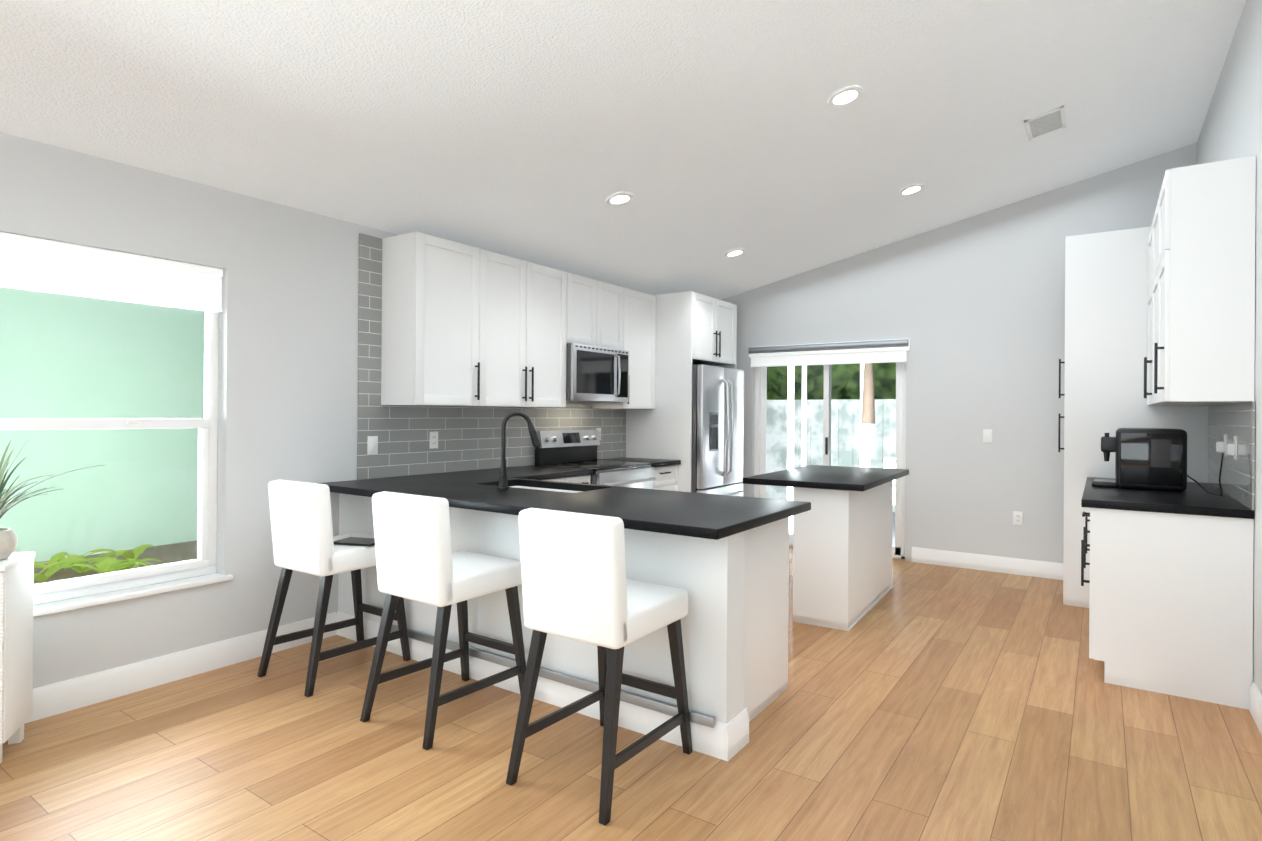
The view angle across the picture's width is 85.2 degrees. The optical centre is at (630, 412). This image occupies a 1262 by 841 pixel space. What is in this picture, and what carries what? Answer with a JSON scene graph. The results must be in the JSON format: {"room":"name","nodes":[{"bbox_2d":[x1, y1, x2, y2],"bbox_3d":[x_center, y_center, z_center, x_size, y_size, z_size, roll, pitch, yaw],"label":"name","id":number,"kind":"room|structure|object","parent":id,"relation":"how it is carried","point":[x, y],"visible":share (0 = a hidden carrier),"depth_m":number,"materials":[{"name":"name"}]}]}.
{"room":"kitchen","nodes":[
{"label":"kitchen","id":0,"kind":"room"},
{"bbox_2d":[0,132,592,688],"bbox_3d":[-2.057,0.059,3.895,0.200,2.550,9.650,0,0,34],"label":"wall","id":1,"kind":"structure","parent":0,"point":[288,358],"depth_m":3.66,"materials":[{"name":"white paint"}]},
{"bbox_2d":[0,288,218,604],"bbox_3d":[-2.650,0.045,3.041,0.090,1.615,1.530,0,0,34],"label":"window","id":2,"kind":"structure","parent":1,"relation":"in","point":[204,563],"depth_m":3.45,"materials":[{"name":"white"}]},
{"bbox_2d":[0,232,222,312],"bbox_3d":[-2.600,-0.325,3.009,0.055,0.867,1.510,0,0,34],"label":"window blind","id":3,"kind":"object","parent":2,"relation":"attached to","point":[38,264],"visible":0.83,"depth_m":3.19,"materials":[{"name":"white fabric"}]},
{"bbox_2d":[33,573,232,616],"bbox_3d":[-2.595,0.865,2.997,0.118,0.026,1.590,0,0,34],"label":"window sill","id":4,"kind":"structure","parent":1,"relation":"attached to","point":[87,601],"depth_m":3.25,"materials":[{"name":"white"}]},
{"bbox_2d":[24,612,336,723],"bbox_3d":[-3.179,1.255,2.082,0.016,0.135,4.965,0,0,34],"label":"baseboard","id":5,"kind":"structure","parent":1,"relation":"attached to","point":[69,695],"depth_m":3.33,"materials":[{"name":"white wood"}]},
{"bbox_2d":[357,233,625,479],"bbox_3d":[-0.868,-0.338,5.434,0.009,1.524,2.890,0,0,34],"label":"backsplash","id":6,"kind":"structure","parent":1,"relation":"attached to","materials":[{"name":"grey tile"}]},
{"bbox_2d":[429,432,437,448],"bbox_3d":[-1.353,0.190,4.715,0.010,0.116,0.072,0,0,34],"label":"outlet","id":7,"kind":"object","parent":6,"relation":"attached to","point":[433,436],"depth_m":4.71,"materials":[{"name":"white plastic"}]},
{"bbox_2d":[596,428,600,440],"bbox_3d":[-0.295,0.200,6.256,0.010,0.116,0.072,0,0,34],"label":"outlet","id":8,"kind":"object","parent":6,"relation":"attached to","point":[599,429],"depth_m":6.26,"materials":[{"name":"white plastic"}]},
{"bbox_2d":[0,0,1245,299],"bbox_3d":[-0.157,-1.689,2.602,4.780,1.154,9.650,0,0,34],"label":"ceiling","id":9,"kind":"structure","parent":0,"point":[708,134],"depth_m":3.50,"materials":[{"name":"white paint"}]},
{"bbox_2d":[606,192,633,205],"bbox_3d":[-0.074,-1.394,4.490,0.181,0.049,0.184,0,0,34],"label":"recessed light","id":10,"kind":"object","parent":9,"relation":"in","point":[620,197],"visible":0.96,"depth_m":4.48,"materials":[{"name":"white plastic"}]},
{"bbox_2d":[724,249,745,257],"bbox_3d":[0.902,-1.380,5.955,0.181,0.049,0.184,0,0,34],"label":"recessed light","id":11,"kind":"object","parent":9,"relation":"in","point":[734,252],"visible":0.96,"depth_m":5.95,"materials":[{"name":"white plastic"}]},
{"bbox_2d":[828,86,862,107],"bbox_3d":[1.151,-1.694,3.687,0.181,0.049,0.184,0,0,34],"label":"recessed light","id":12,"kind":"object","parent":9,"relation":"in","point":[845,94],"visible":1,"depth_m":3.68,"materials":[{"name":"white plastic"}]},
{"bbox_2d":[899,184,924,195],"bbox_3d":[2.114,-1.675,5.173,0.181,0.049,0.184,0,0,34],"label":"recessed light","id":13,"kind":"object","parent":9,"relation":"in","point":[908,190],"visible":1,"depth_m":5.16,"materials":[{"name":"white plastic"}]},
{"bbox_2d":[1024,105,1066,140],"bbox_3d":[2.669,-1.857,4.417,0.216,0.056,0.360,0,0,34],"label":"ceiling vent","id":14,"kind":"object","parent":9,"relation":"in","point":[1046,123],"visible":0.94,"depth_m":4.40,"materials":[{"name":"white metal"}]},
{"bbox_2d":[0,546,1261,840],"bbox_3d":[-0.179,1.395,2.597,4.780,0.100,9.650,0,0,34],"label":"floor","id":15,"kind":"structure","parent":0,"point":[924,702],"depth_m":2.68,"materials":[{"name":"brown wood"}]},
{"bbox_2d":[0,552,34,763],"bbox_3d":[-2.547,0.950,2.627,0.328,0.757,0.288,0,0,-24],"label":"sideboard","id":16,"kind":"object","parent":15,"relation":"on","point":[16,630],"visible":1,"depth_m":2.67,"materials":[{"name":"white wood"}]},
{"bbox_2d":[0,440,102,559],"bbox_3d":[-2.433,0.337,2.685,0.723,0.469,0.683,0,0,34],"label":"plant","id":17,"kind":"object","parent":16,"relation":"on","point":[8,541],"visible":1,"depth_m":2.66,"materials":[{"name":"green plant"}]},
{"bbox_2d":[257,479,410,696],"bbox_3d":[-1.531,0.842,3.586,0.451,0.991,0.599,0,0,34],"label":"stool","id":18,"kind":"object","parent":15,"relation":"on","point":[303,538],"visible":0.9,"depth_m":3.40,"materials":[{"name":"white fabric"}]},
{"bbox_2d":[333,537,374,545],"bbox_3d":[-1.420,0.676,3.593,0.240,0.008,0.170,0,0,14],"label":"tablet","id":19,"kind":"object","parent":18,"relation":"on","point":[357,541],"visible":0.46,"depth_m":3.57,"materials":[{"name":"black"}]},
{"bbox_2d":[318,233,393,652],"bbox_3d":[-0.383,0.120,5.490,0.750,2.457,4.103,0,0,34],"label":"wall","id":20,"kind":"structure","parent":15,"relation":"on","point":[375,417],"depth_m":4.29,"materials":[{"name":"grey tile"}]},
{"bbox_2d":[367,436,377,454],"bbox_3d":[-1.625,0.207,4.319,0.010,0.116,0.072,0,0,34],"label":"switch","id":21,"kind":"object","parent":20,"relation":"attached to","point":[372,441],"depth_m":4.31,"materials":[{"name":"white plastic"}]},
{"bbox_2d":[566,343,628,401],"bbox_3d":[-0.375,-0.315,5.739,0.456,0.447,0.764,0,0,34],"label":"microwave","id":22,"kind":"object","parent":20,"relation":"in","point":[596,374],"visible":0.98,"depth_m":5.57,"materials":[{"name":"silver metal"}]},
{"bbox_2d":[360,491,525,749],"bbox_3d":[-0.821,0.846,3.093,0.450,0.991,0.598,0,0,34],"label":"stool","id":23,"kind":"object","parent":15,"relation":"on","point":[417,559],"visible":0.94,"depth_m":2.93,"materials":[{"name":"white fabric"}]},
{"bbox_2d":[535,430,655,488],"bbox_3d":[-0.268,0.752,5.658,0.722,1.195,0.766,0,0,34],"label":"stove","id":24,"kind":"object","parent":15,"relation":"on","point":[569,448],"visible":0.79,"depth_m":5.65,"materials":[{"name":"silver metal"}]},
{"bbox_2d":[506,508,692,824],"bbox_3d":[-0.098,0.851,2.602,0.450,0.991,0.596,0,0,34],"label":"stool","id":25,"kind":"object","parent":15,"relation":"on","point":[577,585],"visible":1,"depth_m":2.42,"materials":[{"name":"white fabric"}]},
{"bbox_2d":[394,232,810,760],"bbox_3d":[-0.339,0.124,3.572,2.274,2.442,0.990,0,0,34],"label":"kitchen cabinets","id":26,"kind":"object","parent":15,"relation":"on","point":[460,352],"depth_m":4.24,"materials":[{"name":"white paint"}]},
{"bbox_2d":[497,411,540,489],"bbox_3d":[-0.624,0.208,3.816,0.156,0.429,0.212,0,0,34],"label":"faucet","id":27,"kind":"object","parent":26,"relation":"on","point":[503,484],"visible":1,"depth_m":3.78,"materials":[{"name":"black metal"}]},
{"bbox_2d":[318,465,810,539],"bbox_3d":[-0.240,0.447,4.034,2.637,0.040,1.871,0,0,34],"label":"countertop","id":28,"kind":"structure","parent":26,"relation":"on","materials":[{"name":"black stone"}]},
{"bbox_2d":[598,457,680,466],"bbox_3d":[0.050,0.453,6.232,0.627,0.040,0.524,0,0,34],"label":"countertop","id":29,"kind":"structure","parent":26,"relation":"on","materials":[{"name":"black stone"}]},
{"bbox_2d":[691,364,743,495],"bbox_3d":[0.586,0.463,6.748,0.892,1.790,0.878,0,0,34],"label":"refrigerator","id":30,"kind":"object","parent":15,"relation":"on","point":[717,430],"visible":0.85,"depth_m":6.42,"materials":[{"name":"silver metal"}]},
{"bbox_2d":[779,481,892,630],"bbox_3d":[1.543,0.922,4.909,0.425,0.880,1.308,0,0,34],"label":"kitchen island","id":31,"kind":"object","parent":15,"relation":"on","point":[842,553],"depth_m":4.40,"materials":[{"name":"white wood"}]},
{"bbox_2d":[743,465,908,492],"bbox_3d":[1.463,0.461,4.976,0.840,0.040,1.478,0,0,34],"label":"island countertop","id":32,"kind":"structure","parent":31,"relation":"on","point":[845,479],"depth_m":4.63,"materials":[{"name":"black stone"}]},
{"bbox_2d":[1058,156,1255,709],"bbox_3d":[3.151,0.057,4.310,0.837,2.630,2.270,0,0,34],"label":"cabinet","id":33,"kind":"object","parent":15,"relation":"on","point":[1160,322],"visible":1,"depth_m":3.37,"materials":[{"name":"white wood"}]},
{"bbox_2d":[1081,477,1253,518],"bbox_3d":[3.027,0.471,3.979,0.662,0.040,1.588,0,0,34],"label":"countertop","id":34,"kind":"structure","parent":33,"relation":"on","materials":[{"name":"black stone"}]},
{"bbox_2d":[1092,428,1223,496],"bbox_3d":[3.006,0.272,3.963,0.574,0.355,0.604,0,0,34],"label":"coffee machine","id":35,"kind":"object","parent":34,"relation":"on","point":[1150,458],"visible":1,"depth_m":3.97,"materials":[{"name":"black plastic"}]},
{"bbox_2d":[722,142,1196,562],"bbox_3d":[2.508,-0.389,6.495,4.380,3.520,0.200,0,0,34],"label":"wall","id":36,"kind":"structure","parent":0,"point":[972,309],"depth_m":6.02,"materials":[{"name":"white paint"}]},
{"bbox_2d":[748,339,909,366],"bbox_3d":[1.895,-0.576,6.743,1.585,0.215,0.079,0,0,34],"label":"door blind","id":37,"kind":"object","parent":36,"relation":"attached to","point":[877,351],"visible":1,"depth_m":6.68,"materials":[{"name":"white fabric"}]},
{"bbox_2d":[754,362,905,558],"bbox_3d":[1.954,0.368,6.847,1.535,2.000,0.100,0,0,34],"label":"door","id":38,"kind":"structure","parent":36,"relation":"in","point":[898,548],"depth_m":6.82,"materials":[{"name":"white glass"}]},
{"bbox_2d":[911,547,1062,579],"bbox_3d":[3.409,1.309,5.734,2.013,0.135,0.016,0,0,34],"label":"baseboard","id":39,"kind":"structure","parent":36,"relation":"attached to","point":[1033,568],"depth_m":5.94,"materials":[{"name":"white wood"}]},
{"bbox_2d":[983,429,991,442],"bbox_3d":[3.094,0.205,5.958,0.072,0.116,0.010,0,0,34],"label":"light switch","id":40,"kind":"object","parent":36,"relation":"attached to","point":[987,435],"visible":1,"depth_m":5.95,"materials":[{"name":"white plastic"}]},
{"bbox_2d":[1013,511,1022,524],"bbox_3d":[3.283,0.898,5.824,0.072,0.116,0.010,0,0,34],"label":"electrical outlet","id":41,"kind":"object","parent":36,"relation":"attached to","point":[1017,517],"visible":1,"depth_m":5.82,"materials":[{"name":"white plastic"}]},
{"bbox_2d":[1197,0,1261,694],"bbox_3d":[1.722,-0.403,1.304,0.200,3.520,9.650,0,0,34],"label":"wall","id":42,"kind":"structure","parent":0,"point":[1231,127],"depth_m":3.25,"materials":[{"name":"white paint"}]},
{"bbox_2d":[1208,401,1254,509],"bbox_3d":[3.299,0.203,3.795,0.009,0.500,1.590,0,0,34],"label":"backsplash","id":43,"kind":"structure","parent":42,"relation":"attached to","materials":[{"name":"grey tile"}]},
{"bbox_2d":[1250,682,1261,734],"bbox_3d":[0.926,1.282,0.351,0.016,0.135,6.758,0,0,34],"label":"baseboard","id":44,"kind":"structure","parent":42,"relation":"attached to","point":[1255,703],"depth_m":3.02,"materials":[{"name":"white wood"}]},
{"label":"outside","id":45,"kind":"structure","parent":0,"visible":0},
{"bbox_2d":[0,287,204,561],"bbox_3d":[-4.093,-0.631,3.751,0.200,4.100,7.500,0,0,34],"label":"wall","id":46,"kind":"structure","parent":45,"point":[58,314],"depth_m":4.48,"materials":[{"name":"paint"}]},
{"bbox_2d":[34,541,202,604],"bbox_3d":[-3.447,1.173,3.295,1.399,0.500,6.500,0,0,34],"label":"bed","id":47,"kind":"object","parent":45,"point":[167,549],"depth_m":4.38,"materials":[{"name":"soil"}]},
{"bbox_2d":[34,544,160,581],"bbox_3d":[-3.381,0.872,3.559,0.929,0.103,1.850,0,0,34],"label":"ferns","id":48,"kind":"object","parent":47,"relation":"on","point":[63,562],"depth_m":3.92,"materials":[{"name":"green plant"}]},
{"bbox_2d":[892,512,894,545],"bbox_3d":[4.548,1.455,8.934,13.000,0.110,6.149,0,0,34],"label":"patio","id":49,"kind":"structure","parent":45,"point":[893,527],"depth_m":8.21,"materials":[{"name":"white concrete"}]},
{"bbox_2d":[787,363,864,533],"bbox_3d":[2.971,0.081,7.509,6.000,2.610,1.600,0,0,34],"label":"posts","id":50,"kind":"object","parent":49,"relation":"on","point":[790,461],"depth_m":8.49,"materials":[{"name":"white metal"}]},
{"bbox_2d":[766,399,895,511],"bbox_3d":[4.443,0.610,9.127,12.600,1.580,0.100,0,0,34],"label":"fence","id":51,"kind":"object","parent":49,"relation":"on","point":[815,455],"depth_m":10.12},
{"bbox_2d":[767,362,895,399],"bbox_3d":[4.506,-1.121,10.368,8.835,5.045,7.588,0,0,34],"label":"trees","id":52,"kind":"object","parent":49,"relation":"on","point":[777,388],"depth_m":11.47,"materials":[{"name":"green plant"}]},
{"bbox_2d":[861,363,874,467],"bbox_3d":[2.686,0.130,7.765,0.440,2.510,0.440,0,0,34],"label":"umbrella","id":53,"kind":"object","parent":49,"relation":"on","point":[868,409],"depth_m":7.72,"materials":[{"name":"beige fabric"}]},
{"bbox_2d":[884,457,894,504],"bbox_3d":[2.955,0.925,7.105,0.524,0.922,0.602,0,0,34],"label":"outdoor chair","id":54,"kind":"object","parent":49,"relation":"on","point":[888,465],"depth_m":6.98,"materials":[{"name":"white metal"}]}
]}

